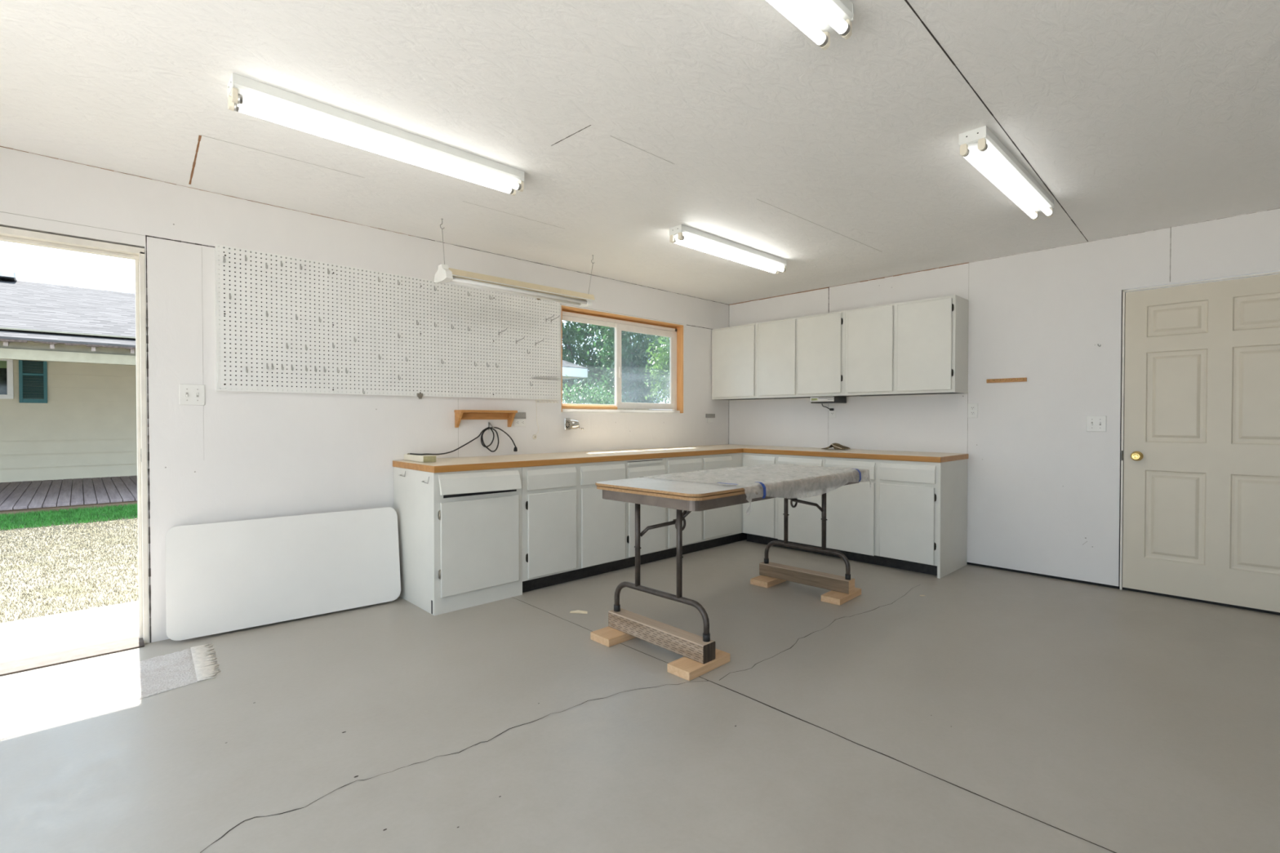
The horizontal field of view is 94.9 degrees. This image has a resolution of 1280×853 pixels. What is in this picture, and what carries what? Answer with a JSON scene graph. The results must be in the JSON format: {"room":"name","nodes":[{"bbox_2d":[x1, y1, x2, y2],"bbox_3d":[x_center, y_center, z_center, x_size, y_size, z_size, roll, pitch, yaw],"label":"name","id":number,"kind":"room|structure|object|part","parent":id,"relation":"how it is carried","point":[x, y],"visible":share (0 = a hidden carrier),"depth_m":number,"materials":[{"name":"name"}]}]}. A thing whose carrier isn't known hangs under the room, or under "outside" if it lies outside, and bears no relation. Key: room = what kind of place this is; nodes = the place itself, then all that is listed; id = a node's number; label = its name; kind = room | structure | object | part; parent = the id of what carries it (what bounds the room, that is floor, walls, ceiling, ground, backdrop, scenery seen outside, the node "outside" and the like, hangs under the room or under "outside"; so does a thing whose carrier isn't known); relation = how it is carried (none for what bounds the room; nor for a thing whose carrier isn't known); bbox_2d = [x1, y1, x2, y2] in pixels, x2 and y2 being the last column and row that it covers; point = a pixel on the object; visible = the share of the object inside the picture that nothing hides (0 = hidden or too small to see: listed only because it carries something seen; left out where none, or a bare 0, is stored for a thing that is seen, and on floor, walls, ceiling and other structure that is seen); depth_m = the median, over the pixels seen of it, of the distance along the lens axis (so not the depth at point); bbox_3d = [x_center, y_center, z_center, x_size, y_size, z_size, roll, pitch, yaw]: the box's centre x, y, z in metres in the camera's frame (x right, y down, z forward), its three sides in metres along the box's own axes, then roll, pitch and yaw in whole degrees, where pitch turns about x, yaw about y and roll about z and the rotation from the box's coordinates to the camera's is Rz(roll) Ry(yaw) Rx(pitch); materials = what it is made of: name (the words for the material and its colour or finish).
{"room":"garage workshop","nodes":[
{"label":"garage workshop","id":0,"kind":"room"},
{"bbox_2d":[0,146,728,643],"bbox_3d":[-0.912,-0.350,4.757,8.077,2.938,0.121,-1,1,-44],"label":"wall","id":1,"kind":"structure","parent":0,"point":[237,455],"depth_m":3.47,"materials":[{"name":"paint"}]},
{"bbox_2d":[0,226,149,676],"bbox_3d":[-2.955,0.109,2.779,0.952,2.070,0.175,-1,1,-44],"label":"door frame","id":2,"kind":"structure","parent":1,"relation":"in","point":[6,234],"depth_m":3.06,"materials":[{"name":"paint"}]},
{"bbox_2d":[178,383,204,405],"bbox_3d":[-2.441,-0.173,3.204,0.114,0.114,0.015,-1,1,-44],"label":"light switch","id":3,"kind":"object","parent":1,"relation":"attached to","point":[188,394],"visible":1,"depth_m":3.20,"materials":[{"name":"white plastic"}]},
{"bbox_2d":[214,244,559,399],"bbox_3d":[-1.514,-0.616,4.076,2.337,0.813,0.025,-1,1,-44],"label":"pegboard","id":4,"kind":"object","parent":1,"relation":"attached to","point":[349,302],"visible":1,"depth_m":3.83,"materials":[{"name":"white wood"}]},
{"bbox_2d":[416,393,422,399],"bbox_3d":[-1.516,-0.210,4.053,0.044,0.040,0.014,-1,1,-44],"label":"clip","id":5,"kind":"object","parent":4,"relation":"attached to","point":[420,396],"visible":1,"depth_m":4.05,"materials":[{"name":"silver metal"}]},
{"bbox_2d":[532,412,538,439],"bbox_3d":[-0.834,-0.056,4.731,0.057,0.314,0.029,-1,1,-44],"label":"pull cord","id":6,"kind":"object","parent":4,"relation":"hanging from","point":[534,436],"visible":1,"depth_m":4.73,"materials":[{"name":"beige plastic"}]},
{"bbox_2d":[531,377,559,380],"bbox_3d":[-0.759,-0.394,4.750,0.245,0.026,0.051,-1,1,-44],"label":"tool rack","id":7,"kind":"object","parent":4,"relation":"attached to","point":[535,377],"visible":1,"depth_m":4.74,"materials":[{"name":"metal"}]},
{"bbox_2d":[453,409,517,427],"bbox_3d":[-1.143,-0.058,4.384,0.467,0.127,0.104,-1,1,-44],"label":"wall shelf","id":8,"kind":"object","parent":1,"relation":"attached to","point":[460,415],"visible":1,"depth_m":4.38,"materials":[{"name":"brown wood"}]},
{"bbox_3d":[-1.175,-0.077,4.413,0.412,0.050,0.017,-1,1,-44],"label":"rail","id":9,"kind":"part","parent":8,"relation":"part of","materials":[{"name":"brown wood"}]},
{"bbox_2d":[514,412,525,426],"bbox_3d":[-0.947,-0.056,4.638,0.105,0.111,0.008,-1,1,-44],"label":"wall outlet","id":10,"kind":"object","parent":1,"relation":"attached to","point":[520,417],"visible":0.93,"depth_m":4.63,"materials":[{"name":"white plastic"}]},
{"bbox_3d":[-0.948,-0.032,4.639,0.105,0.062,0.005,-1,1,-44],"label":"plate","id":11,"kind":"part","parent":10,"relation":"part of","materials":[{"name":"white plastic"}]},
{"bbox_2d":[564,417,583,430],"bbox_3d":[-0.556,-0.021,4.938,0.155,0.100,0.116,-1,1,-44],"label":"pencil sharpener","id":12,"kind":"object","parent":1,"relation":"attached to","point":[569,424],"visible":1,"depth_m":4.88,"materials":[{"name":"silver metal"}]},
{"bbox_2d":[560,304,684,414],"bbox_3d":[-0.149,-0.573,5.481,1.533,0.911,0.125,-1,1,-44],"label":"window","id":13,"kind":"structure","parent":1,"relation":"in","point":[675,331],"depth_m":5.54,"materials":[{"name":"brown wood"}]},
{"bbox_3d":[-0.453,-0.560,5.257,0.688,0.796,0.020,-1,1,-44],"label":"sash","id":14,"kind":"part","parent":13,"relation":"part of","materials":[{"name":"glass"}]},
{"bbox_3d":[0.065,-0.565,5.720,0.794,0.794,0.022,-1,1,-44],"label":"sash","id":15,"kind":"part","parent":13,"relation":"part of","materials":[{"name":"glass"}]},
{"bbox_2d":[706,413,715,422],"bbox_3d":[0.751,-0.088,6.261,0.145,0.095,0.008,-1,1,-44],"label":"wall outlet","id":16,"kind":"object","parent":1,"relation":"attached to","point":[709,417],"visible":1,"depth_m":6.25,"materials":[{"name":"white plastic"}]},
{"bbox_3d":[0.748,-0.066,6.261,0.100,0.050,0.005,-1,1,-44],"label":"plate","id":17,"kind":"part","parent":16,"relation":"part of","materials":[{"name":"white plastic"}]},
{"bbox_2d":[0,539,1279,852],"bbox_3d":[2.080,1.246,0.651,6.700,0.151,10.220,-1,1,-44],"label":"floor","id":18,"kind":"structure","parent":0,"point":[988,710],"depth_m":2.24,"materials":[{"name":"concrete"}]},
{"bbox_2d":[0,643,220,739],"bbox_3d":[-2.445,1.143,2.431,0.507,0.011,1.263,1,1,38],"label":"rug","id":19,"kind":"object","parent":18,"relation":"on","point":[22,712],"visible":1,"depth_m":2.55,"materials":[{"name":"grey fabric"}]},
{"bbox_2d":[164,506,400,640],"bbox_3d":[-2.038,0.827,3.466,1.182,0.594,0.117,-1,1,-39],"label":"folding table","id":20,"kind":"object","parent":18,"relation":"on","point":[226,576],"visible":1,"depth_m":3.40,"materials":[{"name":"white plastic"}]},
{"bbox_2d":[393,466,522,615],"bbox_3d":[-1.212,0.701,3.925,0.631,0.858,0.675,-1,1,-44],"label":"base cabinet","id":21,"kind":"object","parent":18,"relation":"on","point":[460,532],"visible":0.98,"depth_m":3.69,"materials":[{"name":"paint"}]},
{"bbox_3d":[-1.004,0.743,3.723,0.544,0.573,0.019,-1,1,-44],"label":"door","id":22,"kind":"part","parent":21,"relation":"part of","materials":[{"name":"paint"}]},
{"bbox_3d":[-0.996,0.351,3.700,0.552,0.127,0.057,-1,1,-44],"label":"drawer","id":23,"kind":"part","parent":21,"relation":"part of","materials":[{"name":"paint"}]},
{"bbox_2d":[522,460,626,592],"bbox_3d":[-0.657,0.694,4.482,0.938,0.858,0.638,-1,1,-44],"label":"base cabinet","id":24,"kind":"object","parent":18,"relation":"on","point":[570,532],"visible":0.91,"depth_m":4.20,"materials":[{"name":"paint"}]},
{"bbox_3d":[-0.609,0.362,4.095,0.408,0.134,0.019,-1,1,-44],"label":"drawer","id":25,"kind":"part","parent":24,"relation":"part of","materials":[{"name":"paint"}]},
{"bbox_3d":[-0.608,0.740,4.101,0.410,0.570,0.019,-1,1,-44],"label":"door","id":26,"kind":"part","parent":24,"relation":"part of","materials":[{"name":"paint"}]},
{"bbox_3d":[-0.273,0.358,4.417,0.425,0.134,0.019,-1,1,-44],"label":"drawer","id":27,"kind":"part","parent":24,"relation":"part of","materials":[{"name":"paint"}]},
{"bbox_3d":[-0.273,0.740,4.422,0.425,0.578,0.019,-1,1,-44],"label":"door","id":28,"kind":"part","parent":24,"relation":"part of","materials":[{"name":"paint"}]},
{"bbox_2d":[569,609,587,613],"bbox_3d":[-0.372,1.127,3.573,0.108,0.013,0.025,0,1,5],"label":"paper scrap","id":29,"kind":"object","parent":18,"relation":"on","point":[578,611],"visible":1,"depth_m":3.57,"materials":[{"name":"beige paper"}]},
{"bbox_2d":[590,626,635,647],"bbox_3d":[-0.110,1.119,3.188,0.287,0.039,0.152,-1,1,-44],"label":"wood block","id":30,"kind":"object","parent":18,"relation":"on","point":[609,637],"visible":0.52,"depth_m":3.11,"materials":[{"name":"brown wood"}]},
{"bbox_2d":[608,608,715,663],"bbox_3d":[0.092,1.058,3.006,0.093,0.086,0.680,-1,1,-44],"label":"timber beam","id":31,"kind":"structure","parent":30,"relation":"on","point":[680,642],"depth_m":2.93,"materials":[{"name":"brown wood"}]},
{"bbox_2d":[595,464,863,642],"bbox_3d":[0.652,0.655,3.639,0.748,0.705,1.865,1,1,44],"label":"folding table","id":32,"kind":"object","parent":31,"relation":"on","point":[678,495],"visible":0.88,"depth_m":3.06,"materials":[{"name":"white wood"}]},
{"bbox_3d":[-0.012,0.598,3.109,0.029,0.495,0.028,1,1,44],"label":"leg","id":33,"kind":"part","parent":32,"relation":"part of","materials":[{"name":"brown metal"}]},
{"bbox_3d":[0.095,0.923,3.009,0.649,0.168,0.028,1,1,44],"label":"foot rail","id":34,"kind":"part","parent":32,"relation":"part of","materials":[{"name":"grey metal"}]},
{"bbox_3d":[0.195,0.600,2.906,0.029,0.495,0.028,1,1,44],"label":"leg","id":35,"kind":"part","parent":32,"relation":"part of","materials":[{"name":"brown metal"}]},
{"bbox_2d":[639,463,871,515],"bbox_3d":[0.797,0.367,3.773,0.772,0.163,1.533,1,1,44],"label":"plastic sheet","id":36,"kind":"object","parent":32,"relation":"on","point":[806,482],"visible":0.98,"depth_m":3.55,"materials":[{"name":"white"}]},
{"bbox_3d":[1.039,0.584,4.179,0.029,0.495,0.028,1,1,44],"label":"leg","id":37,"kind":"part","parent":32,"relation":"part of","materials":[{"name":"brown metal"}]},
{"bbox_3d":[1.146,0.909,4.078,0.649,0.168,0.028,1,1,44],"label":"foot rail","id":38,"kind":"part","parent":32,"relation":"part of","materials":[{"name":"brown metal"}]},
{"bbox_3d":[1.246,0.587,3.976,0.029,0.495,0.028,1,1,44],"label":"leg","id":39,"kind":"part","parent":32,"relation":"part of","materials":[{"name":"brown metal"}]},
{"bbox_2d":[622,457,666,568],"bbox_3d":[-0.155,0.688,4.962,0.447,0.858,0.638,-1,1,-44],"label":"base cabinet","id":40,"kind":"object","parent":18,"relation":"on","point":[652,543],"visible":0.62,"depth_m":4.72,"materials":[{"name":"paint"}]},
{"bbox_3d":[0.058,0.372,4.733,0.406,0.099,0.019,-1,1,-44],"label":"drawer","id":41,"kind":"part","parent":40,"relation":"part of","materials":[{"name":"paint"}]},
{"bbox_3d":[0.058,0.735,4.738,0.406,0.576,0.019,-1,1,-44],"label":"door","id":42,"kind":"part","parent":40,"relation":"part of","materials":[{"name":"paint"}]},
{"bbox_2d":[666,648,729,680],"bbox_3d":[0.283,1.124,2.797,0.308,0.039,0.141,-1,1,-44],"label":"wood block","id":43,"kind":"object","parent":18,"relation":"on","point":[685,668],"visible":0.78,"depth_m":2.73,"materials":[{"name":"brown wood"}]},
{"bbox_2d":[662,453,746,559],"bbox_3d":[0.605,0.678,5.689,1.652,0.858,0.638,-1,1,-44],"label":"base cabinet","id":44,"kind":"object","parent":18,"relation":"on","point":[714,527],"visible":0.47,"depth_m":5.24,"materials":[{"name":"paint"}]},
{"bbox_2d":[392,444,968,472],"bbox_3d":[0.492,0.245,4.349,3.662,0.042,2.418,-1,1,-44],"label":"countertop","id":45,"kind":"structure","parent":44,"relation":"on","point":[491,462],"depth_m":4.62,"materials":[{"name":"brown wood"}]},
{"bbox_2d":[404,453,435,462],"bbox_3d":[-1.462,0.206,3.901,0.090,0.048,0.308,-1,1,-44],"label":"metal box","id":46,"kind":"object","parent":45,"relation":"on","point":[425,458],"visible":0.9,"depth_m":3.81,"materials":[{"name":"white metal"}]},
{"bbox_2d":[821,443,850,449],"bbox_3d":[1.792,0.179,5.384,0.178,0.055,0.243,-1,1,-44],"label":"rag","id":47,"kind":"object","parent":45,"relation":"on","point":[836,446],"visible":1,"depth_m":5.33,"materials":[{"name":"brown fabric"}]},
{"bbox_3d":[0.388,0.350,5.048,0.420,0.134,0.019,-1,1,-44],"label":"drawer","id":48,"kind":"part","parent":44,"relation":"part of","materials":[{"name":"paint"}]},
{"bbox_3d":[0.388,0.729,5.053,0.420,0.572,0.019,-1,1,-44],"label":"door","id":49,"kind":"part","parent":44,"relation":"part of","materials":[{"name":"paint"}]},
{"bbox_3d":[0.712,0.346,5.357,0.406,0.134,0.019,-1,1,-44],"label":"drawer","id":50,"kind":"part","parent":44,"relation":"part of","materials":[{"name":"paint"}]},
{"bbox_3d":[0.712,0.720,5.362,0.406,0.562,0.019,-1,1,-44],"label":"door","id":51,"kind":"part","parent":44,"relation":"part of","materials":[{"name":"paint"}]},
{"bbox_2d":[750,575,786,587],"bbox_3d":[0.944,1.105,4.252,0.306,0.039,0.150,-1,1,-44],"label":"wood block","id":52,"kind":"object","parent":18,"relation":"on","point":[764,581],"visible":0.58,"depth_m":4.16,"materials":[{"name":"brown wood"}]},
{"bbox_2d":[742,453,827,555],"bbox_3d":[1.484,0.680,5.522,0.608,0.858,0.849,-1,1,-44],"label":"base cabinet","id":53,"kind":"object","parent":18,"relation":"on","point":[764,524],"visible":0.52,"depth_m":5.30,"materials":[{"name":"paint"}]},
{"bbox_3d":[1.111,0.727,5.486,0.019,0.578,0.342,-1,1,-44],"label":"door","id":54,"kind":"part","parent":53,"relation":"part of","materials":[{"name":"paint"}]},
{"bbox_3d":[1.111,0.345,5.481,0.019,0.134,0.342,-1,1,-44],"label":"drawer","id":55,"kind":"part","parent":53,"relation":"part of","materials":[{"name":"paint"}]},
{"bbox_3d":[1.405,0.735,5.179,0.019,0.586,0.432,-1,1,-44],"label":"door","id":56,"kind":"part","parent":53,"relation":"part of","materials":[{"name":"paint"}]},
{"bbox_3d":[1.405,0.348,5.174,0.019,0.134,0.432,-1,1,-44],"label":"drawer","id":57,"kind":"part","parent":53,"relation":"part of","materials":[{"name":"paint"}]},
{"bbox_2d":[821,587,861,605],"bbox_3d":[1.329,1.110,3.875,0.130,0.039,0.324,1,1,44],"label":"wood block","id":58,"kind":"object","parent":18,"relation":"on","point":[832,597],"visible":0.76,"depth_m":3.79,"materials":[{"name":"brown wood"}]},
{"bbox_2d":[759,561,854,594],"bbox_3d":[1.146,1.044,4.089,0.680,0.086,0.089,1,1,44],"label":"timber beam","id":59,"kind":"structure","parent":58,"relation":"on","point":[836,583],"depth_m":4.03,"materials":[{"name":"brown wood"}]},
{"bbox_2d":[824,457,967,578],"bbox_3d":[2.102,0.689,4.876,0.608,0.858,0.935,-1,1,-44],"label":"base cabinet","id":60,"kind":"object","parent":18,"relation":"on","point":[913,517],"visible":0.88,"depth_m":4.59,"materials":[{"name":"paint"}]},
{"bbox_3d":[1.726,0.355,4.838,0.019,0.138,0.422,-1,1,-44],"label":"drawer","id":61,"kind":"part","parent":60,"relation":"part of","materials":[{"name":"paint"}]},
{"bbox_3d":[1.725,0.741,4.844,0.019,0.582,0.420,-1,1,-44],"label":"door","id":62,"kind":"part","parent":60,"relation":"part of","materials":[{"name":"paint"}]},
{"bbox_3d":[2.045,0.741,4.510,0.019,0.578,0.408,-1,1,-44],"label":"door","id":63,"kind":"part","parent":60,"relation":"part of","materials":[{"name":"paint"}]},
{"bbox_3d":[2.046,0.357,4.503,0.019,0.134,0.412,-1,1,-44],"label":"drawer","id":64,"kind":"part","parent":60,"relation":"part of","materials":[{"name":"paint"}]},
{"bbox_2d":[0,0,1279,304],"bbox_3d":[2.080,-1.318,0.618,6.700,0.101,10.220,-1,1,-44],"label":"ceiling","id":65,"kind":"structure","parent":0,"point":[625,122],"depth_m":2.45,"materials":[{"name":"paint"}]},
{"bbox_2d":[226,72,524,195],"bbox_3d":[-1.072,-1.244,2.603,1.236,0.098,0.116,-1,1,-44],"label":"fluorescent light","id":66,"kind":"object","parent":65,"relation":"attached to","point":[246,95],"visible":1,"depth_m":2.47,"materials":[{"name":"white metal"}]},
{"bbox_3d":[-1.517,-1.263,2.178,0.004,0.050,0.108,-1,1,-44],"label":"plate","id":67,"kind":"part","parent":66,"relation":"part of","materials":[{"name":"white metal"}]},
{"bbox_2d":[669,224,786,274],"bbox_3d":[0.677,-1.266,4.265,1.236,0.098,0.116,-1,1,-44],"label":"fluorescent light","id":68,"kind":"object","parent":65,"relation":"attached to","point":[686,236],"visible":1,"depth_m":4.15,"materials":[{"name":"white metal"}]},
{"bbox_3d":[0.232,-1.284,3.840,0.004,0.050,0.108,-1,1,-44],"label":"plate","id":69,"kind":"part","parent":68,"relation":"part of","materials":[{"name":"white metal"}]},
{"bbox_2d":[765,0,853,49],"bbox_3d":[0.164,-1.229,1.396,1.236,0.098,0.116,-1,1,-44],"label":"fluorescent light","id":70,"kind":"object","parent":65,"relation":"attached to","point":[817,19],"visible":1,"depth_m":1.74,"materials":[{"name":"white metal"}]},
{"bbox_3d":[0.609,-1.258,1.821,0.004,0.050,0.108,-1,1,-44],"label":"plate","id":71,"kind":"part","parent":70,"relation":"part of","materials":[{"name":"white metal"}]},
{"bbox_2d":[958,125,1054,220],"bbox_3d":[1.894,-1.249,2.987,1.236,0.098,0.116,-1,1,-44],"label":"fluorescent light","id":72,"kind":"object","parent":65,"relation":"attached to","point":[980,146],"visible":1,"depth_m":2.83,"materials":[{"name":"white metal"}]},
{"bbox_3d":[1.449,-1.268,2.562,0.004,0.050,0.108,-1,1,-44],"label":"plate","id":73,"kind":"part","parent":72,"relation":"part of","materials":[{"name":"white metal"}]},
{"bbox_3d":[-1.246,-1.276,3.700,0.030,0.064,0.012,-1,1,-44],"label":"ceiling hook","id":74,"kind":"object","parent":65,"relation":"attached to","visible":0},
{"bbox_2d":[434,228,596,307],"bbox_3d":[-0.812,-1.076,4.110,1.225,0.350,0.180,-1,1,-44],"label":"light","id":75,"kind":"object","parent":74,"relation":"hanging from","point":[443,274],"visible":1,"depth_m":4.00,"materials":[{"name":"white metal"}]},
{"bbox_2d":[728,208,1279,586],"bbox_3d":[4.472,-0.089,2.921,0.121,2.422,10.220,-1,1,-44],"label":"wall","id":76,"kind":"structure","parent":0,"point":[1043,490],"depth_m":4.42,"materials":[{"name":"paint"}]},
{"bbox_2d":[711,323,771,399],"bbox_3d":[1.069,-0.660,6.156,0.318,0.749,0.583,-1,1,-44],"label":"upper cabinet","id":77,"kind":"object","parent":76,"relation":"attached to","point":[734,348],"visible":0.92,"depth_m":6.03,"materials":[{"name":"paint"}]},
{"bbox_3d":[0.957,-0.659,6.057,0.019,0.709,0.534,-1,1,-44],"label":"door","id":78,"kind":"part","parent":77,"relation":"part of","materials":[{"name":"paint"}]},
{"bbox_2d":[757,310,859,399],"bbox_3d":[1.591,-0.652,5.610,0.318,0.749,0.922,-1,1,-44],"label":"upper cabinet","id":79,"kind":"object","parent":76,"relation":"attached to","point":[800,357],"visible":0.98,"depth_m":5.47,"materials":[{"name":"paint"}]},
{"bbox_3d":[1.325,-0.656,5.672,0.019,0.709,0.400,-1,1,-44],"label":"door","id":80,"kind":"part","parent":79,"relation":"part of","materials":[{"name":"paint"}]},
{"bbox_3d":[1.631,-0.653,5.351,0.019,0.707,0.430,-1,1,-44],"label":"door","id":81,"kind":"part","parent":79,"relation":"part of","materials":[{"name":"paint"}]},
{"bbox_2d":[809,395,846,410],"bbox_3d":[1.758,-0.212,5.455,0.282,0.126,0.237,-1,1,-44],"label":"radio","id":82,"kind":"object","parent":79,"relation":"attached to","point":[831,399],"visible":1,"depth_m":5.37,"materials":[{"name":"silver metal"}]},
{"bbox_3d":[1.661,-0.249,5.362,0.012,0.046,0.237,-1,1,-44],"label":"plate","id":83,"kind":"part","parent":82,"relation":"part of","materials":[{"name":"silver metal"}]},
{"bbox_2d":[828,405,835,417],"bbox_3d":[1.831,-0.142,5.590,0.008,0.118,0.074,-1,1,-44],"label":"wall outlet","id":84,"kind":"object","parent":76,"relation":"attached to","point":[832,414],"visible":1,"depth_m":5.59,"materials":[{"name":"white plastic"}]},
{"bbox_2d":[844,294,968,396],"bbox_3d":[2.221,-0.644,4.951,0.318,0.749,0.898,-1,1,-44],"label":"upper cabinet","id":85,"kind":"object","parent":76,"relation":"attached to","point":[920,347],"visible":1,"depth_m":4.76,"materials":[{"name":"paint"}]},
{"bbox_3d":[1.960,-0.649,5.008,0.019,0.711,0.392,-1,1,-44],"label":"door","id":86,"kind":"part","parent":85,"relation":"part of","materials":[{"name":"paint"}]},
{"bbox_3d":[2.264,-0.642,4.689,0.019,0.709,0.417,-1,1,-44],"label":"door","id":87,"kind":"part","parent":85,"relation":"part of","materials":[{"name":"paint"}]},
{"bbox_2d":[968,403,977,417],"bbox_3d":[2.669,-0.128,4.714,0.008,0.116,0.072,-1,1,-44],"label":"wall outlet","id":88,"kind":"object","parent":76,"relation":"attached to","point":[972,407],"visible":1,"depth_m":4.71,"materials":[{"name":"white plastic"}]},
{"bbox_2d":[986,377,1026,382],"bbox_3d":[2.821,-0.356,4.531,0.036,0.030,0.270,-1,1,-44],"label":"hook rail","id":89,"kind":"object","parent":76,"relation":"attached to","point":[1008,380],"visible":1,"depth_m":4.53,"materials":[{"name":"brown wood"}]},
{"bbox_2d":[1085,415,1106,431],"bbox_3d":[3.214,-0.020,4.140,0.015,0.114,0.114,-1,1,-44],"label":"light switch","id":90,"kind":"object","parent":76,"relation":"attached to","point":[1094,423],"visible":1,"depth_m":4.14,"materials":[{"name":"white plastic"}]},
{"bbox_2d":[966,562,1279,615],"bbox_3d":[4.486,1.132,2.937,0.100,0.021,10.000,-1,1,-44],"label":"baseboard","id":91,"kind":"structure","parent":76,"relation":"attached to","point":[969,563],"depth_m":4.02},
{"bbox_2d":[1119,271,1279,612],"bbox_3d":[3.659,0.098,3.729,0.183,2.068,0.948,-1,1,-44],"label":"door","id":92,"kind":"structure","parent":76,"relation":"in","point":[1200,447],"depth_m":3.75,"materials":[{"name":"paint"}]},
{"bbox_3d":[3.351,0.201,3.967,0.066,0.066,0.066,-1,1,-44],"label":"knob","id":93,"kind":"part","parent":92,"relation":"part of","materials":[{"name":"gold metal"}]},
{"bbox_3d":[-1.123,-0.003,4.438,0.026,0.061,0.058,-1,1,-44],"label":"hook","id":94,"kind":"object","parent":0,"visible":0},
{"bbox_2d":[409,426,517,455],"bbox_3d":[-1.243,0.103,4.218,0.119,0.195,0.929,0,1,31],"label":"extension cord","id":95,"kind":"object","parent":94,"relation":"hanging from","point":[515,449],"visible":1,"depth_m":4.40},
{"label":"outside","id":96,"kind":"structure","parent":0,"visible":0},
{"bbox_2d":[0,478,138,622],"bbox_3d":[-2.474,1.272,10.119,80.000,0.196,70.000,-1,1,-44],"label":"ground","id":97,"kind":"structure","parent":96,"point":[6,612],"depth_m":4.91,"materials":[{"name":"beige gravel"}]},
{"bbox_2d":[0,270,137,483],"bbox_3d":[-14.768,-1.089,11.618,13.340,4.300,14.200,-1,1,-44],"label":"house","id":98,"kind":"structure","parent":97,"relation":"on","point":[68,370],"depth_m":11.43,"materials":[{"name":"beige"}]},
{"bbox_2d":[0,360,6,368],"bbox_3d":[-12.478,-1.167,10.655,1.360,0.140,0.003,-1,1,-44],"label":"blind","id":99,"kind":"object","parent":98,"relation":"hanging from","point":[2,363],"depth_m":11.09,"materials":[{"name":"white"}]},
{"bbox_3d":[-12.483,-0.917,10.662,1.360,0.640,0.008,-1,1,-44],"label":"pane","id":100,"kind":"part","parent":98,"relation":"part of","materials":[{"name":"clear glass"}]},
{"bbox_2d":[0,270,17,281],"bbox_3d":[-13.569,-3.179,12.392,0.580,0.140,0.700,-1,1,-44],"label":"roof vent","id":101,"kind":"object","parent":98,"relation":"attached to","point":[6,276],"depth_m":12.30,"materials":[{"name":"grey metal"}]},
{"bbox_2d":[18,360,47,403],"bbox_3d":[-11.737,-0.921,11.366,0.380,0.930,0.034,-1,1,-44],"label":"shutter","id":102,"kind":"object","parent":98,"relation":"hanging from","point":[33,375],"depth_m":11.37,"materials":[{"name":"teal wood"}]},
{"bbox_2d":[0,475,137,515],"bbox_3d":[-10.798,1.133,9.056,10.500,0.107,4.710,-1,1,-44],"label":"porch deck","id":103,"kind":"object","parent":97,"relation":"on","point":[15,497],"visible":0.38,"depth_m":9.36,"materials":[{"name":"grey wood"}]},
{"bbox_2d":[0,502,137,530],"bbox_3d":[-7.640,1.175,7.707,3.647,0.060,1.611,-1,1,-44],"label":"grass","id":104,"kind":"structure","parent":97,"relation":"on","point":[126,511],"depth_m":7.71,"materials":[{"name":"green plant"}]},
{"bbox_2d":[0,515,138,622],"bbox_3d":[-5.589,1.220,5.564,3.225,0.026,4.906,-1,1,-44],"label":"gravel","id":105,"kind":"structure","parent":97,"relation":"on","point":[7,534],"depth_m":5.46,"materials":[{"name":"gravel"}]},
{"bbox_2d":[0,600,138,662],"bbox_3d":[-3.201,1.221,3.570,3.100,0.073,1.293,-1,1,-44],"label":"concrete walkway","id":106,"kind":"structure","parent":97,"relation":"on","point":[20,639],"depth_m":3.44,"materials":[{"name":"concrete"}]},
{"bbox_2d":[562,360,587,379],"bbox_3d":[-5.209,-0.737,16.472,6.660,3.650,3.600,-1,1,-44],"label":"outbuilding","id":107,"kind":"structure","parent":97,"relation":"on","point":[572,371],"depth_m":17.22,"materials":[{"name":"white paint"}]},
{"bbox_2d":[562,374,629,404],"bbox_3d":[-1.323,-0.112,15.913,2.380,2.442,3.389,1,1,36],"label":"shrub","id":108,"kind":"object","parent":97,"relation":"on","point":[587,399],"visible":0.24,"depth_m":15.53,"materials":[{"name":"green plant"}]},
{"bbox_2d":[562,320,670,409],"bbox_3d":[-2.509,-3.085,24.498,9.546,8.161,6.350,0,1,-21],"label":"tree","id":109,"kind":"object","parent":97,"relation":"on","point":[571,354],"visible":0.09,"depth_m":23.13,"materials":[{"name":"green plant"}]},
{"bbox_2d":[586,325,669,409],"bbox_3d":[-0.308,-1.744,18.030,2.690,5.636,2.662,0,1,29],"label":"tree","id":110,"kind":"object","parent":97,"relation":"on","point":[633,366],"visible":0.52,"depth_m":17.56,"materials":[{"name":"green plant"}]},
{"bbox_2d":[643,335,669,402],"bbox_3d":[1.230,-1.055,14.896,3.310,4.344,2.329,-1,1,-44],"label":"tree","id":111,"kind":"object","parent":97,"relation":"on","point":[663,366],"visible":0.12,"depth_m":14.22,"materials":[{"name":"green plant"}]}
]}

